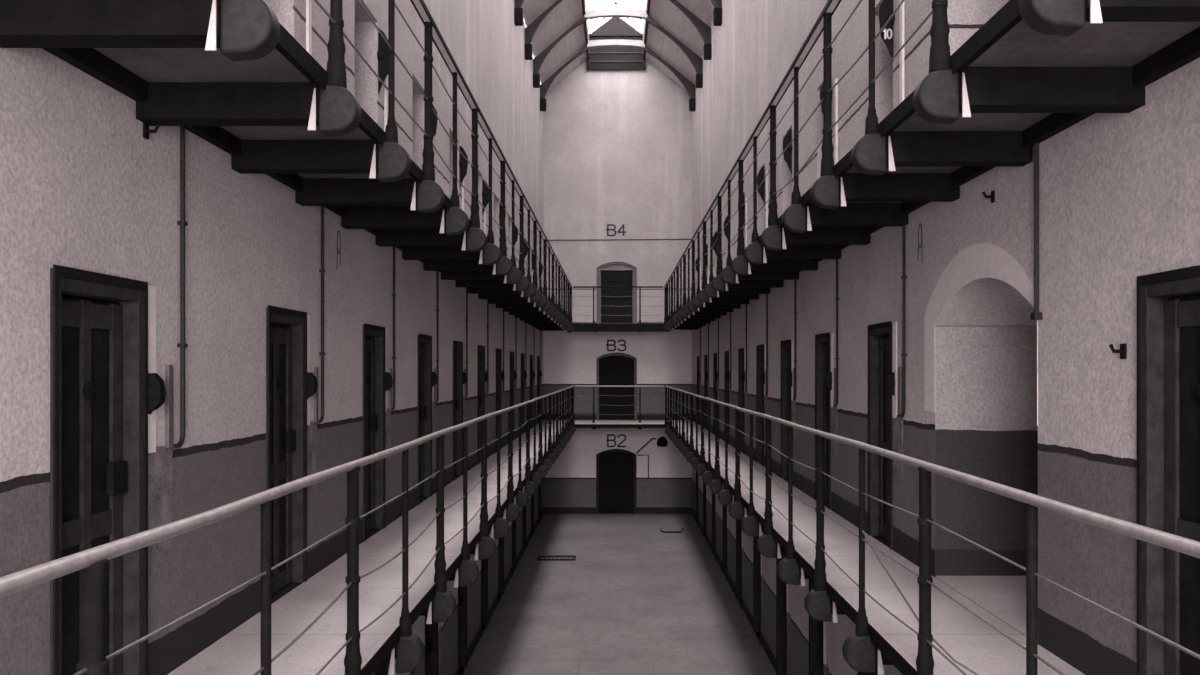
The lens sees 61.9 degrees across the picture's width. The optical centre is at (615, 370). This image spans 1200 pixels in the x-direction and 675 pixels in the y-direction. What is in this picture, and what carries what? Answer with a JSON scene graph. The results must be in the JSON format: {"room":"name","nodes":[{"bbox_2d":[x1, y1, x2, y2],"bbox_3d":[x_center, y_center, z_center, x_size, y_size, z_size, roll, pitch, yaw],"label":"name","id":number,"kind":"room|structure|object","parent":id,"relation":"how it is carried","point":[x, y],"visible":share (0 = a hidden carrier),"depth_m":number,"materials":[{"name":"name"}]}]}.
{"room":"prison interior","nodes":[
{"label":"prison interior","id":0,"kind":"room"},
{"bbox_2d":[0,0,542,674],"bbox_3d":[-2.420,-2.030,13.300,0.400,12.800,34.600,0,0,0],"label":"wall","id":1,"kind":"structure","parent":0,"point":[82,187],"depth_m":5.77,"materials":[{"name":"paint"}]},
{"bbox_2d":[50,265,171,674],"bbox_3d":[-2.287,0.539,4.456,0.177,1.912,1.074,0,0,0],"label":"door","id":2,"kind":"structure","parent":1,"relation":"in","point":[110,481],"depth_m":4.47,"materials":[{"name":"brown wood"}]},
{"bbox_2d":[143,123,159,138],"bbox_3d":[-2.183,-1.130,4.710,0.073,0.070,0.040,0,0,0],"label":"wall hook","id":3,"kind":"object","parent":1,"relation":"attached to","point":[146,130],"visible":1,"depth_m":4.70,"materials":[{"name":"black metal"}]},
{"bbox_2d":[148,373,165,413],"bbox_3d":[-2.182,0.109,4.738,0.076,0.197,0.090,0,0,0],"label":"indicator","id":4,"kind":"object","parent":1,"relation":"attached to","point":[156,386],"visible":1,"depth_m":4.71,"materials":[{"name":"black metal"}]},
{"bbox_2d":[165,365,172,447],"bbox_3d":[-2.208,0.175,4.943,0.021,0.410,0.048,0,0,0],"label":"batten","id":5,"kind":"object","parent":1,"relation":"attached to","point":[168,368],"visible":1,"depth_m":4.92,"materials":[{"name":"metal"}]},
{"bbox_2d":[172,126,187,448],"bbox_3d":[-2.201,-0.451,5.034,0.035,1.678,0.132,0,0,0],"label":"pipe","id":6,"kind":"object","parent":1,"relation":"attached to","point":[182,222],"visible":0.91,"depth_m":5.07,"materials":[{"name":"metal"}]},
{"bbox_2d":[0,0,573,332],"bbox_3d":[-1.710,-1.249,13.300,1.015,0.282,34.590,0,0,0],"label":"walkway","id":7,"kind":"object","parent":1,"relation":"attached to","point":[228,72],"visible":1,"depth_m":4.62,"materials":[{"name":"metal"}]},
{"bbox_2d":[314,0,571,323],"bbox_3d":[-1.310,-1.893,15.692,0.096,1.128,26.910,0,0,0],"label":"railing","id":8,"kind":"object","parent":7,"relation":"on","point":[336,65],"visible":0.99,"depth_m":8.12,"materials":[{"name":"black metal"}]},
{"bbox_2d":[266,305,316,594],"bbox_3d":[-2.287,0.539,6.876,0.177,1.912,1.074,0,0,0],"label":"door","id":9,"kind":"structure","parent":1,"relation":"in","point":[291,437],"depth_m":6.94,"materials":[{"name":"brown wood"}]},
{"bbox_2d":[306,0,311,55],"bbox_3d":[-2.209,-2.585,7.193,0.019,0.950,0.070,0,0,0],"label":"batten","id":10,"kind":"object","parent":1,"relation":"attached to","point":[308,2],"visible":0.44,"depth_m":7.18,"materials":[{"name":"white paint"}]},
{"bbox_2d":[307,372,316,399],"bbox_3d":[-2.182,0.109,7.158,0.076,0.197,0.090,0,0,0],"label":"indicator","id":11,"kind":"object","parent":1,"relation":"attached to","point":[311,379],"visible":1,"depth_m":7.13,"materials":[{"name":"black metal"}]},
{"bbox_2d":[314,367,317,422],"bbox_3d":[-2.208,0.175,7.363,0.021,0.410,0.048,0,0,0],"label":"batten","id":12,"kind":"object","parent":1,"relation":"attached to","point":[315,368],"visible":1,"depth_m":7.34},
{"bbox_2d":[318,206,325,422],"bbox_3d":[-2.201,-0.451,7.454,0.035,1.678,0.132,0,0,0],"label":"pipe","id":13,"kind":"object","parent":1,"relation":"attached to","point":[322,353],"visible":0.91,"depth_m":7.49,"materials":[{"name":"metal"}]},
{"bbox_2d":[167,420,575,674],"bbox_3d":[-1.679,1.641,13.300,1.075,0.282,34.590,0,0,0],"label":"walkway","id":14,"kind":"object","parent":1,"relation":"attached to","point":[238,652],"visible":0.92,"depth_m":6.90,"materials":[{"name":"stone"}]},
{"bbox_2d":[0,386,574,674],"bbox_3d":[-1.250,0.991,15.118,0.096,1.140,28.057,0,0,0],"label":"railing","id":15,"kind":"object","parent":14,"relation":"on","point":[92,563],"visible":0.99,"depth_m":4.33,"materials":[{"name":"black metal"}]},
{"bbox_2d":[363,323,390,541],"bbox_3d":[-2.287,0.539,9.296,0.177,1.912,1.074,0,0,0],"label":"door","id":16,"kind":"structure","parent":1,"relation":"in","point":[376,415],"depth_m":9.39,"materials":[{"name":"brown wood"}]},
{"bbox_2d":[377,29,387,93],"bbox_3d":[-2.158,-2.890,9.333,0.124,0.616,0.090,0,0,0],"label":"indicator","id":17,"kind":"object","parent":1,"relation":"attached to","point":[382,53],"visible":0.77,"depth_m":9.32,"materials":[{"name":"black metal"}]},
{"bbox_2d":[374,659,395,674],"bbox_3d":[-2.287,3.409,9.716,0.177,1.912,1.074,0,0,0],"label":"door","id":18,"kind":"structure","parent":1,"relation":"in","point":[382,669],"depth_m":9.79,"materials":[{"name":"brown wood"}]},
{"bbox_2d":[384,75,387,130],"bbox_3d":[-2.209,-2.585,9.613,0.019,0.950,0.070,0,0,0],"label":"batten","id":19,"kind":"object","parent":1,"relation":"attached to","point":[386,78],"visible":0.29,"depth_m":9.58,"materials":[{"name":"white paint"}]},
{"bbox_2d":[385,372,392,390],"bbox_3d":[-2.182,0.109,9.578,0.076,0.197,0.090,0,0,0],"label":"indicator","id":20,"kind":"object","parent":1,"relation":"attached to","point":[389,381],"visible":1,"depth_m":9.55,"materials":[{"name":"black metal"}]},
{"bbox_2d":[389,368,391,409],"bbox_3d":[-2.208,0.175,9.783,0.021,0.410,0.048,0,0,0],"label":"batten","id":21,"kind":"object","parent":1,"relation":"attached to","point":[390,369],"visible":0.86,"depth_m":9.76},
{"bbox_2d":[392,246,395,409],"bbox_3d":[-2.201,-0.451,9.874,0.035,1.678,0.132,0,0,0],"label":"pipe","id":22,"kind":"object","parent":1,"relation":"attached to","point":[393,294],"visible":0.91,"depth_m":9.91,"materials":[{"name":"metal"}]},
{"bbox_2d":[417,334,434,504],"bbox_3d":[-2.287,0.539,11.716,0.177,1.912,1.074,0,0,0],"label":"door","id":23,"kind":"structure","parent":1,"relation":"in","point":[425,403],"depth_m":11.89,"materials":[{"name":"brown wood"}]},
{"bbox_2d":[425,600,440,674],"bbox_3d":[-2.287,3.409,12.136,0.177,1.912,1.074,0,0,0],"label":"door","id":24,"kind":"structure","parent":1,"relation":"in","point":[432,631],"depth_m":12.31,"materials":[{"name":"brown wood"}]},
{"bbox_2d":[432,104,437,136],"bbox_3d":[-2.158,-2.890,11.753,0.124,0.616,0.090,0,0,0],"label":"indicator","id":25,"kind":"object","parent":1,"relation":"attached to","point":[434,118],"visible":0.23,"depth_m":11.74,"materials":[{"name":"black metal"}]},
{"bbox_2d":[436,271,438,402],"bbox_3d":[-2.201,-0.451,12.294,0.035,1.678,0.132,0,0,0],"label":"pipe","id":26,"kind":"object","parent":1,"relation":"attached to","point":[437,309],"visible":0.91,"depth_m":12.33,"materials":[{"name":"metal"}]},
{"bbox_2d":[453,340,464,480],"bbox_3d":[-2.287,0.539,14.136,0.177,1.912,1.074,0,0,0],"label":"door","id":27,"kind":"structure","parent":1,"relation":"in","point":[458,398],"depth_m":14.31,"materials":[{"name":"brown wood"}]},
{"bbox_2d":[458,568,468,674],"bbox_3d":[-2.287,3.409,14.556,0.177,1.912,1.074,0,0,0],"label":"door","id":28,"kind":"structure","parent":1,"relation":"in","point":[463,592],"depth_m":14.73,"materials":[{"name":"brown wood"}]},
{"bbox_2d":[459,146,467,186],"bbox_3d":[-2.158,-2.890,14.173,0.124,0.616,0.090,0,0,0],"label":"indicator","id":29,"kind":"object","parent":1,"relation":"attached to","point":[463,163],"visible":0.97,"depth_m":14.16,"materials":[{"name":"black metal"}]},
{"bbox_2d":[465,287,467,396],"bbox_3d":[-2.201,-0.451,14.714,0.035,1.678,0.132,0,0,0],"label":"pipe","id":30,"kind":"object","parent":1,"relation":"attached to","point":[466,319],"visible":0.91,"depth_m":14.75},
{"bbox_2d":[477,345,485,463],"bbox_3d":[-2.287,0.539,16.556,0.177,1.912,1.074,0,0,0],"label":"door","id":31,"kind":"structure","parent":1,"relation":"in","point":[481,394],"depth_m":16.73,"materials":[{"name":"brown wood"}]},
{"bbox_2d":[481,558,489,635],"bbox_3d":[-2.287,3.409,16.976,0.177,1.912,1.074,0,0,0],"label":"door","id":32,"kind":"structure","parent":1,"relation":"in","point":[485,563],"depth_m":17.15,"materials":[{"name":"brown wood"}]},
{"bbox_2d":[482,179,488,214],"bbox_3d":[-2.158,-2.890,16.593,0.124,0.616,0.090,0,0,0],"label":"indicator","id":33,"kind":"object","parent":1,"relation":"attached to","point":[485,190],"visible":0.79,"depth_m":16.58,"materials":[{"name":"black metal"}]},
{"bbox_2d":[487,299,488,393],"bbox_3d":[-2.201,-0.451,17.134,0.035,1.678,0.132,0,0,0],"label":"pipe","id":34,"kind":"object","parent":1,"relation":"attached to","point":[487,299],"visible":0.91,"depth_m":17.17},
{"bbox_2d":[496,348,501,451],"bbox_3d":[-2.287,0.539,18.976,0.177,1.912,1.074,0,0,0],"label":"door","id":35,"kind":"structure","parent":1,"relation":"in","point":[498,351],"depth_m":19.15,"materials":[{"name":"brown wood"}]},
{"bbox_2d":[498,536,504,601],"bbox_3d":[-2.287,3.409,19.396,0.177,1.912,1.074,0,0,0],"label":"door","id":36,"kind":"structure","parent":1,"relation":"in","point":[501,541],"depth_m":19.57,"materials":[{"name":"brown wood"}]},
{"bbox_2d":[510,351,514,439],"bbox_3d":[-2.287,0.539,21.396,0.177,1.912,1.074,0,0,0],"label":"door","id":37,"kind":"structure","parent":1,"relation":"in","point":[512,389],"depth_m":21.57,"materials":[{"name":"brown wood"}]},
{"bbox_2d":[512,519,516,575],"bbox_3d":[-2.287,3.409,21.816,0.177,1.912,1.074,0,0,0],"label":"door","id":38,"kind":"structure","parent":1,"relation":"in","point":[514,523],"depth_m":21.99,"materials":[{"name":"brown wood"}]},
{"bbox_2d":[521,353,524,434],"bbox_3d":[-2.287,0.539,23.816,0.177,1.912,1.074,0,0,0],"label":"door","id":39,"kind":"structure","parent":1,"relation":"in","point":[522,354],"depth_m":23.99,"materials":[{"name":"brown wood"}]},
{"bbox_2d":[522,485,526,554],"bbox_3d":[-2.287,3.409,24.236,0.177,1.912,1.074,0,0,0],"label":"door","id":40,"kind":"structure","parent":1,"relation":"in","point":[524,509],"depth_m":24.41,"materials":[{"name":"brown wood"}]},
{"bbox_2d":[530,355,532,428],"bbox_3d":[-2.287,0.539,26.236,0.177,1.912,1.074,0,0,0],"label":"door","id":41,"kind":"structure","parent":1,"relation":"in","point":[531,356],"depth_m":26.41,"materials":[{"name":"brown wood"}]},
{"bbox_2d":[531,476,534,537],"bbox_3d":[-2.287,3.409,26.656,0.177,1.912,1.074,0,0,0],"label":"door","id":42,"kind":"structure","parent":1,"relation":"in","point":[533,495],"depth_m":26.83,"materials":[{"name":"brown wood"}]},
{"bbox_2d":[537,356,539,423],"bbox_3d":[-2.287,0.539,28.656,0.177,1.912,1.074,0,0,0],"label":"door","id":43,"kind":"structure","parent":1,"relation":"in","point":[538,357],"depth_m":28.83,"materials":[{"name":"brown wood"}]},
{"bbox_2d":[538,484,540,523],"bbox_3d":[-2.287,3.409,29.076,0.177,1.912,1.074,0,0,0],"label":"door","id":44,"kind":"structure","parent":1,"relation":"in","point":[539,486],"depth_m":29.25,"materials":[{"name":"brown wood"}]},
{"bbox_2d":[543,18,691,513],"bbox_3d":[0.050,-3.280,30.710,4.540,15.300,0.220,0,0,0],"label":"wall","id":45,"kind":"structure","parent":0,"point":[618,161],"depth_m":30.60,"materials":[{"name":"paint"}]},
{"bbox_2d":[587,17,644,69],"bbox_3d":[0.000,-10.035,30.555,1.800,1.670,0.090,0,0,0],"label":"air vent","id":46,"kind":"object","parent":45,"relation":"in","point":[601,58],"visible":0.69,"depth_m":30.57,"materials":[{"name":"paint"}]},
{"bbox_2d":[581,0,650,58],"bbox_3d":[0.000,-9.905,18.800,1.780,0.750,23.600,0,0,0],"label":"trim","id":47,"kind":"structure","parent":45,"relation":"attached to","point":[584,2],"depth_m":28.15,"materials":[{"name":"paint"}]},
{"bbox_2d":[606,434,625,446],"bbox_3d":[0.008,2.134,30.596,0.622,0.411,0.005,0,0,0],"label":"painted lettering","id":48,"kind":"object","parent":45,"relation":"attached to","point":[608,435],"visible":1,"depth_m":30.60,"materials":[{"name":"black paint"}]},
{"bbox_2d":[606,224,625,235],"bbox_3d":[0.003,-4.307,30.596,0.612,0.380,0.005,0,0,0],"label":"painted lettering","id":49,"kind":"object","parent":45,"relation":"attached to","point":[608,225],"visible":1,"depth_m":30.60,"materials":[{"name":"black paint"}]},
{"bbox_2d":[606,340,625,350],"bbox_3d":[0.008,-0.780,30.596,0.622,0.365,0.005,0,0,0],"label":"painted lettering","id":50,"kind":"object","parent":45,"relation":"attached to","point":[618,341],"visible":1,"depth_m":30.60,"materials":[{"name":"black paint"}]},
{"bbox_2d":[596,352,636,419],"bbox_3d":[0.020,0.464,30.700,1.236,2.064,0.140,0,0,0],"label":"door","id":51,"kind":"structure","parent":45,"relation":"in","point":[615,370],"depth_m":30.70,"materials":[{"name":"paint"}]},
{"bbox_2d":[596,449,636,513],"bbox_3d":[0.010,3.374,30.700,1.236,1.984,0.140,0,0,0],"label":"door","id":52,"kind":"structure","parent":45,"relation":"in","point":[616,469],"depth_m":30.70,"materials":[{"name":"brown wood"}]},
{"bbox_2d":[596,262,636,322],"bbox_3d":[0.020,-2.371,30.710,1.236,1.954,0.160,0,0,0],"label":"door","id":53,"kind":"structure","parent":45,"relation":"in","point":[616,274],"depth_m":30.72,"materials":[{"name":"paint"}]},
{"bbox_2d":[572,323,665,331],"bbox_3d":[0.067,-1.270,29.837,2.813,0.240,1.515,0,0,0],"label":"walkway","id":54,"kind":"object","parent":45,"relation":"attached to","point":[578,327],"visible":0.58,"depth_m":29.08,"materials":[{"name":"metal"}]},
{"bbox_2d":[573,286,662,322],"bbox_3d":[0.065,-1.929,29.120,2.630,1.077,0.080,0,0,0],"label":"railing","id":55,"kind":"object","parent":54,"relation":"on","point":[593,287],"visible":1,"depth_m":29.10,"materials":[{"name":"black metal"}]},
{"bbox_2d":[548,239,690,240],"bbox_3d":[0.050,-4.015,30.588,4.520,0.056,0.022,0,0,0],"label":"cable","id":56,"kind":"object","parent":45,"relation":"attached to","point":[590,239],"visible":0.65,"depth_m":30.57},
{"bbox_2d":[574,420,666,428],"bbox_3d":[0.113,1.600,29.848,2.761,0.200,1.495,0,0,0],"label":"walkway","id":57,"kind":"object","parent":45,"relation":"attached to","point":[578,423],"visible":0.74,"depth_m":29.10,"materials":[{"name":"stone"}]},
{"bbox_2d":[575,386,663,422],"bbox_3d":[0.105,0.962,29.120,2.590,1.077,0.080,0,0,0],"label":"railing","id":58,"kind":"object","parent":57,"relation":"on","point":[639,395],"visible":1,"depth_m":29.11,"materials":[{"name":"black metal"}]},
{"bbox_2d":[637,437,667,452],"bbox_3d":[1.103,2.257,30.423,0.999,0.536,0.332,0,0,26],"label":"wall lamp","id":59,"kind":"object","parent":45,"relation":"attached to","point":[662,441],"visible":1,"depth_m":30.19,"materials":[{"name":"black metal"}]},
{"bbox_2d":[460,513,775,674],"bbox_3d":[1.200,4.470,13.450,7.640,0.200,34.900,0,0,0],"label":"floor","id":60,"kind":"structure","parent":0,"point":[635,598],"depth_m":18.32,"materials":[{"name":"concrete"}]},
{"bbox_2d":[537,556,575,560],"bbox_3d":[-1.380,4.357,23.300,0.880,0.024,0.500,0,0,0],"label":"drain grate","id":61,"kind":"object","parent":60,"relation":"on","point":[538,559],"visible":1,"depth_m":23.05,"materials":[{"name":"black metal"}]},
{"bbox_2d":[522,0,713,91],"bbox_3d":[0.050,-9.525,13.300,5.540,3.010,35.200,0,0,0],"label":"ceiling","id":62,"kind":"structure","parent":0,"point":[566,13],"depth_m":26.60,"materials":[{"name":"paint"}]},
{"bbox_2d":[587,0,644,32],"bbox_3d":[0.000,-10.601,18.800,1.800,0.678,23.600,0,0,0],"label":"window","id":63,"kind":"structure","parent":62,"relation":"attached to","point":[594,24],"depth_m":29.41,"materials":[{"name":"white glass"}]},
{"bbox_2d":[533,9,702,87],"bbox_3d":[0.050,-8.630,26.780,4.534,2.040,0.220,0,0,0],"label":"roof truss","id":64,"kind":"object","parent":62,"relation":"attached to","point":[696,61],"visible":1,"depth_m":26.71,"materials":[{"name":"wood"}]},
{"bbox_2d":[540,40,695,110],"bbox_3d":[0.050,-8.630,29.200,4.534,2.040,0.220,0,0,0],"label":"roof truss","id":65,"kind":"object","parent":62,"relation":"attached to","point":[689,86],"visible":1,"depth_m":29.13,"materials":[{"name":"wood"}]},
{"bbox_2d":[514,0,721,25],"bbox_3d":[0.050,-8.630,21.940,4.534,2.040,0.220,0,0,0],"label":"roof truss","id":66,"kind":"object","parent":62,"relation":"attached to","point":[518,10],"visible":1,"depth_m":21.83,"materials":[{"name":"wood"}]},
{"bbox_2d":[525,0,711,59],"bbox_3d":[0.050,-8.630,24.360,4.534,2.040,0.220,0,0,0],"label":"roof truss","id":67,"kind":"object","parent":62,"relation":"attached to","point":[704,30],"visible":1,"depth_m":24.29,"materials":[{"name":"wood"}]},
{"bbox_2d":[692,0,1199,674],"bbox_3d":[3.620,-2.030,13.300,2.600,12.800,34.600,0,0,0],"label":"wall","id":68,"kind":"structure","parent":0,"point":[1119,193],"depth_m":7.27,"materials":[{"name":"paint"}]},
{"bbox_2d":[696,472,699,526],"bbox_3d":[2.386,3.409,28.291,0.177,1.912,1.053,0,0,0],"label":"door","id":69,"kind":"structure","parent":68,"relation":"in","point":[697,475],"depth_m":28.75,"materials":[{"name":"brown wood"}]},
{"bbox_2d":[697,356,700,424],"bbox_3d":[2.386,0.539,27.911,0.177,1.912,1.053,0,0,0],"label":"door","id":70,"kind":"structure","parent":68,"relation":"in","point":[698,357],"depth_m":28.37,"materials":[{"name":"brown wood"}]},
{"bbox_2d":[703,481,706,536],"bbox_3d":[2.386,3.409,25.878,0.177,1.912,1.053,0,0,0],"label":"door","id":71,"kind":"structure","parent":68,"relation":"in","point":[704,484],"depth_m":26.34,"materials":[{"name":"brown wood"}]},
{"bbox_2d":[704,355,708,429],"bbox_3d":[2.386,0.539,25.498,0.177,1.912,1.053,0,0,0],"label":"door","id":72,"kind":"structure","parent":68,"relation":"in","point":[706,387],"depth_m":25.96,"materials":[{"name":"brown wood"}]},
{"bbox_2d":[712,493,716,558],"bbox_3d":[2.386,3.409,23.465,0.177,1.912,1.053,0,0,0],"label":"door","id":73,"kind":"structure","parent":68,"relation":"in","point":[714,512],"depth_m":23.93,"materials":[{"name":"brown wood"}]},
{"bbox_2d":[713,353,718,433],"bbox_3d":[2.386,0.539,23.085,0.177,1.912,1.053,0,0,0],"label":"door","id":74,"kind":"structure","parent":68,"relation":"in","point":[715,355],"depth_m":23.55,"materials":[{"name":"brown wood"}]},
{"bbox_2d":[722,505,728,580],"bbox_3d":[2.386,3.409,21.052,0.177,1.912,1.053,0,0,0],"label":"door","id":75,"kind":"structure","parent":68,"relation":"in","point":[725,530],"depth_m":21.51,"materials":[{"name":"brown wood"}]},
{"bbox_2d":[724,351,730,443],"bbox_3d":[2.386,0.539,20.672,0.177,1.912,1.053,0,0,0],"label":"door","id":76,"kind":"structure","parent":68,"relation":"in","point":[727,392],"depth_m":21.13,"materials":[{"name":"brown wood"}]},
{"bbox_2d":[736,520,743,607],"bbox_3d":[2.386,3.409,18.639,0.177,1.912,1.053,0,0,0],"label":"door","id":77,"kind":"structure","parent":68,"relation":"in","point":[739,533],"depth_m":19.10,"materials":[{"name":"brown wood"}]},
{"bbox_2d":[738,348,746,453],"bbox_3d":[2.386,0.539,18.259,0.177,1.912,1.053,0,0,0],"label":"door","id":78,"kind":"structure","parent":68,"relation":"in","point":[742,395],"depth_m":18.72,"materials":[{"name":"brown wood"}]},
{"bbox_2d":[745,198,746,248],"bbox_3d":[2.309,-2.585,17.727,0.019,0.950,0.070,0,0,0],"label":"batten","id":79,"kind":"object","parent":68,"relation":"attached to","point":[746,198],"visible":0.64,"depth_m":17.76,"materials":[{"name":"white paint"}]},
{"bbox_2d":[745,304,747,391],"bbox_3d":[2.301,-0.459,17.686,0.035,1.662,0.132,0,0,0],"label":"pipe","id":80,"kind":"object","parent":68,"relation":"attached to","point":[746,328],"visible":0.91,"depth_m":17.63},
{"bbox_2d":[753,536,763,643],"bbox_3d":[2.386,3.409,16.226,0.177,1.912,1.053,0,0,0],"label":"door","id":81,"kind":"structure","parent":68,"relation":"in","point":[758,579],"depth_m":16.68,"materials":[{"name":"brown wood"}]},
{"bbox_2d":[757,166,764,203],"bbox_3d":[2.258,-2.890,15.594,0.124,0.616,0.090,0,0,0],"label":"indicator","id":82,"kind":"object","parent":68,"relation":"attached to","point":[761,175],"visible":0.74,"depth_m":15.58,"materials":[{"name":"black metal"}]},
{"bbox_2d":[756,344,766,466],"bbox_3d":[2.386,0.539,15.846,0.177,1.912,1.053,0,0,0],"label":"door","id":83,"kind":"structure","parent":68,"relation":"in","point":[761,399],"depth_m":16.30,"materials":[{"name":"brown wood"}]},
{"bbox_2d":[765,294,767,394],"bbox_3d":[2.301,-0.459,15.273,0.035,1.662,0.132,0,0,0],"label":"pipe","id":84,"kind":"object","parent":68,"relation":"attached to","point":[766,294],"visible":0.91,"depth_m":15.22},
{"bbox_2d":[766,171,767,227],"bbox_3d":[2.309,-2.585,15.314,0.019,0.950,0.070,0,0,0],"label":"batten","id":85,"kind":"object","parent":68,"relation":"attached to","point":[766,171],"visible":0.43,"depth_m":15.28,"materials":[{"name":"white paint"}]},
{"bbox_2d":[776,552,790,674],"bbox_3d":[2.386,3.409,13.813,0.177,1.912,1.053,0,0,0],"label":"door","id":86,"kind":"structure","parent":68,"relation":"in","point":[783,617],"depth_m":14.27,"materials":[{"name":"brown wood"}]},
{"bbox_2d":[783,128,792,174],"bbox_3d":[2.258,-2.890,13.181,0.124,0.616,0.090,0,0,0],"label":"indicator","id":87,"kind":"object","parent":68,"relation":"attached to","point":[787,154],"visible":0.91,"depth_m":13.17,"materials":[{"name":"black metal"}]},
{"bbox_2d":[781,339,795,478],"bbox_3d":[2.386,0.539,13.433,0.177,1.912,1.053,0,0,0],"label":"door","id":88,"kind":"structure","parent":68,"relation":"in","point":[788,405],"depth_m":13.89,"materials":[{"name":"brown wood"}]},
{"bbox_2d":[793,280,796,399],"bbox_3d":[2.301,-0.459,12.860,0.035,1.662,0.132,0,0,0],"label":"pipe","id":89,"kind":"object","parent":68,"relation":"attached to","point":[795,312],"visible":0.91,"depth_m":12.81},
{"bbox_2d":[809,579,828,674],"bbox_3d":[2.386,3.409,11.400,0.177,1.912,1.053,0,0,0],"label":"door","id":90,"kind":"structure","parent":68,"relation":"in","point":[817,629],"depth_m":11.80,"materials":[{"name":"brown wood"}]},
{"bbox_2d":[815,332,836,509],"bbox_3d":[2.386,0.539,11.020,0.177,1.912,1.053,0,0,0],"label":"door","id":91,"kind":"structure","parent":68,"relation":"in","point":[825,411],"depth_m":11.38,"materials":[{"name":"brown wood"}]},
{"bbox_2d":[824,372,831,389],"bbox_3d":[2.282,0.109,10.743,0.076,0.197,0.090,0,0,0],"label":"indicator","id":92,"kind":"object","parent":68,"relation":"attached to","point":[828,377],"visible":1,"depth_m":10.71,"materials":[{"name":"black metal"}]},
{"bbox_2d":[834,259,838,406],"bbox_3d":[2.301,-0.459,10.447,0.035,1.662,0.132,0,0,0],"label":"pipe","id":93,"kind":"object","parent":68,"relation":"attached to","point":[836,298],"visible":0.91,"depth_m":10.39,"materials":[{"name":"metal"}]},
{"bbox_2d":[835,78,837,163],"bbox_3d":[2.309,-2.585,10.488,0.019,0.950,0.070,0,0,0],"label":"batten","id":94,"kind":"object","parent":68,"relation":"attached to","point":[836,79],"visible":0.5,"depth_m":10.45,"materials":[{"name":"white paint"}]},
{"bbox_2d":[665,420,1084,674],"bbox_3d":[1.835,1.641,13.300,0.965,0.282,34.590,0,0,0],"label":"walkway","id":95,"kind":"object","parent":68,"relation":"attached to","point":[968,639],"visible":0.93,"depth_m":6.99,"materials":[{"name":"stone"}]},
{"bbox_2d":[665,386,1199,674],"bbox_3d":[1.588,0.991,15.679,0.352,1.139,26.936,0,0,0],"label":"railing","id":96,"kind":"object","parent":95,"relation":"on","point":[924,660],"visible":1,"depth_m":4.72,"materials":[{"name":"black metal"}]},
{"bbox_2d":[868,321,902,549],"bbox_3d":[2.386,0.539,8.607,0.177,1.912,1.053,0,0,0],"label":"door","id":97,"kind":"structure","parent":68,"relation":"in","point":[885,429],"depth_m":8.96,"materials":[{"name":"brown wood"}]},
{"bbox_2d":[879,0,894,57],"bbox_3d":[2.258,-2.890,8.355,0.124,0.616,0.090,0,0,0],"label":"indicator","id":98,"kind":"object","parent":68,"relation":"attached to","point":[886,7],"visible":0.85,"depth_m":8.34,"materials":[{"name":"black metal"}]},
{"bbox_2d":[885,372,894,395],"bbox_3d":[2.282,0.109,8.330,0.076,0.197,0.090,0,0,0],"label":"indicator","id":99,"kind":"object","parent":68,"relation":"attached to","point":[890,378],"visible":1,"depth_m":8.30,"materials":[{"name":"black metal"}]},
{"bbox_2d":[898,367,901,417],"bbox_3d":[2.308,0.175,8.125,0.021,0.410,0.048,0,0,0],"label":"batten","id":100,"kind":"object","parent":68,"relation":"attached to","point":[899,368],"visible":0.93,"depth_m":8.11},
{"bbox_2d":[900,0,903,102],"bbox_3d":[2.309,-2.585,8.075,0.019,0.950,0.070,0,0,0],"label":"batten","id":101,"kind":"object","parent":68,"relation":"attached to","point":[902,5],"visible":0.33,"depth_m":8.06,"materials":[{"name":"white paint"}]},
{"bbox_2d":[898,225,906,416],"bbox_3d":[2.301,-0.459,8.034,0.035,1.662,0.132,0,0,0],"label":"pipe","id":102,"kind":"object","parent":68,"relation":"attached to","point":[903,277],"visible":0.91,"depth_m":7.98,"materials":[{"name":"metal"}]},
{"bbox_2d":[918,223,922,262],"bbox_3d":[2.317,-0.971,7.620,0.003,0.314,0.114,0,0,0],"label":"painted mark","id":103,"kind":"object","parent":68,"relation":"attached to","point":[919,246],"visible":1,"depth_m":7.61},
{"bbox_2d":[663,0,1199,331],"bbox_3d":[1.825,-1.249,13.300,0.985,0.282,34.590,0,0,0],"label":"walkway","id":104,"kind":"object","parent":68,"relation":"attached to","point":[1035,70],"visible":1,"depth_m":4.91,"materials":[{"name":"metal"}]},
{"bbox_2d":[664,0,950,324],"bbox_3d":[1.440,-1.893,15.556,0.096,1.128,27.181,0,0,0],"label":"railing","id":105,"kind":"object","parent":104,"relation":"on","point":[939,58],"visible":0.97,"depth_m":7.99,"materials":[{"name":"black metal"}]},
{"bbox_2d":[924,243,1037,425],"bbox_3d":[2.318,-0.260,6.505,0.004,1.120,2.011,0,0,0],"label":"trim","id":106,"kind":"structure","parent":68,"relation":"attached to","point":[980,260],"depth_m":6.72,"materials":[{"name":"paint"}]},
{"bbox_2d":[1031,143,1041,319],"bbox_3d":[2.300,-0.785,5.470,0.039,1.010,0.060,0,0,0],"label":"pipe","id":107,"kind":"object","parent":68,"relation":"attached to","point":[1036,315],"visible":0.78,"depth_m":5.46,"materials":[{"name":"metal"}]},
{"bbox_2d":[1109,343,1126,358],"bbox_3d":[2.284,-0.090,4.560,0.073,0.070,0.040,0,0,0],"label":"wall hook","id":108,"kind":"object","parent":68,"relation":"attached to","point":[1123,347],"visible":1,"depth_m":4.55,"materials":[{"name":"black metal"}]},
{"bbox_2d":[1137,265,1199,674],"bbox_3d":[2.386,0.539,3.891,0.177,1.912,1.046,0,0,0],"label":"door","id":109,"kind":"structure","parent":68,"relation":"in","point":[1168,302],"depth_m":4.31,"materials":[{"name":"brown wood"}]},
{"bbox_2d":[935,576,1025,634],"bbox_3d":[3.620,1.494,6.385,2.596,0.012,1.766,0,0,0],"label":"floor","id":110,"kind":"structure","parent":0,"point":[1004,597],"depth_m":6.69,"materials":[{"name":"concrete"}]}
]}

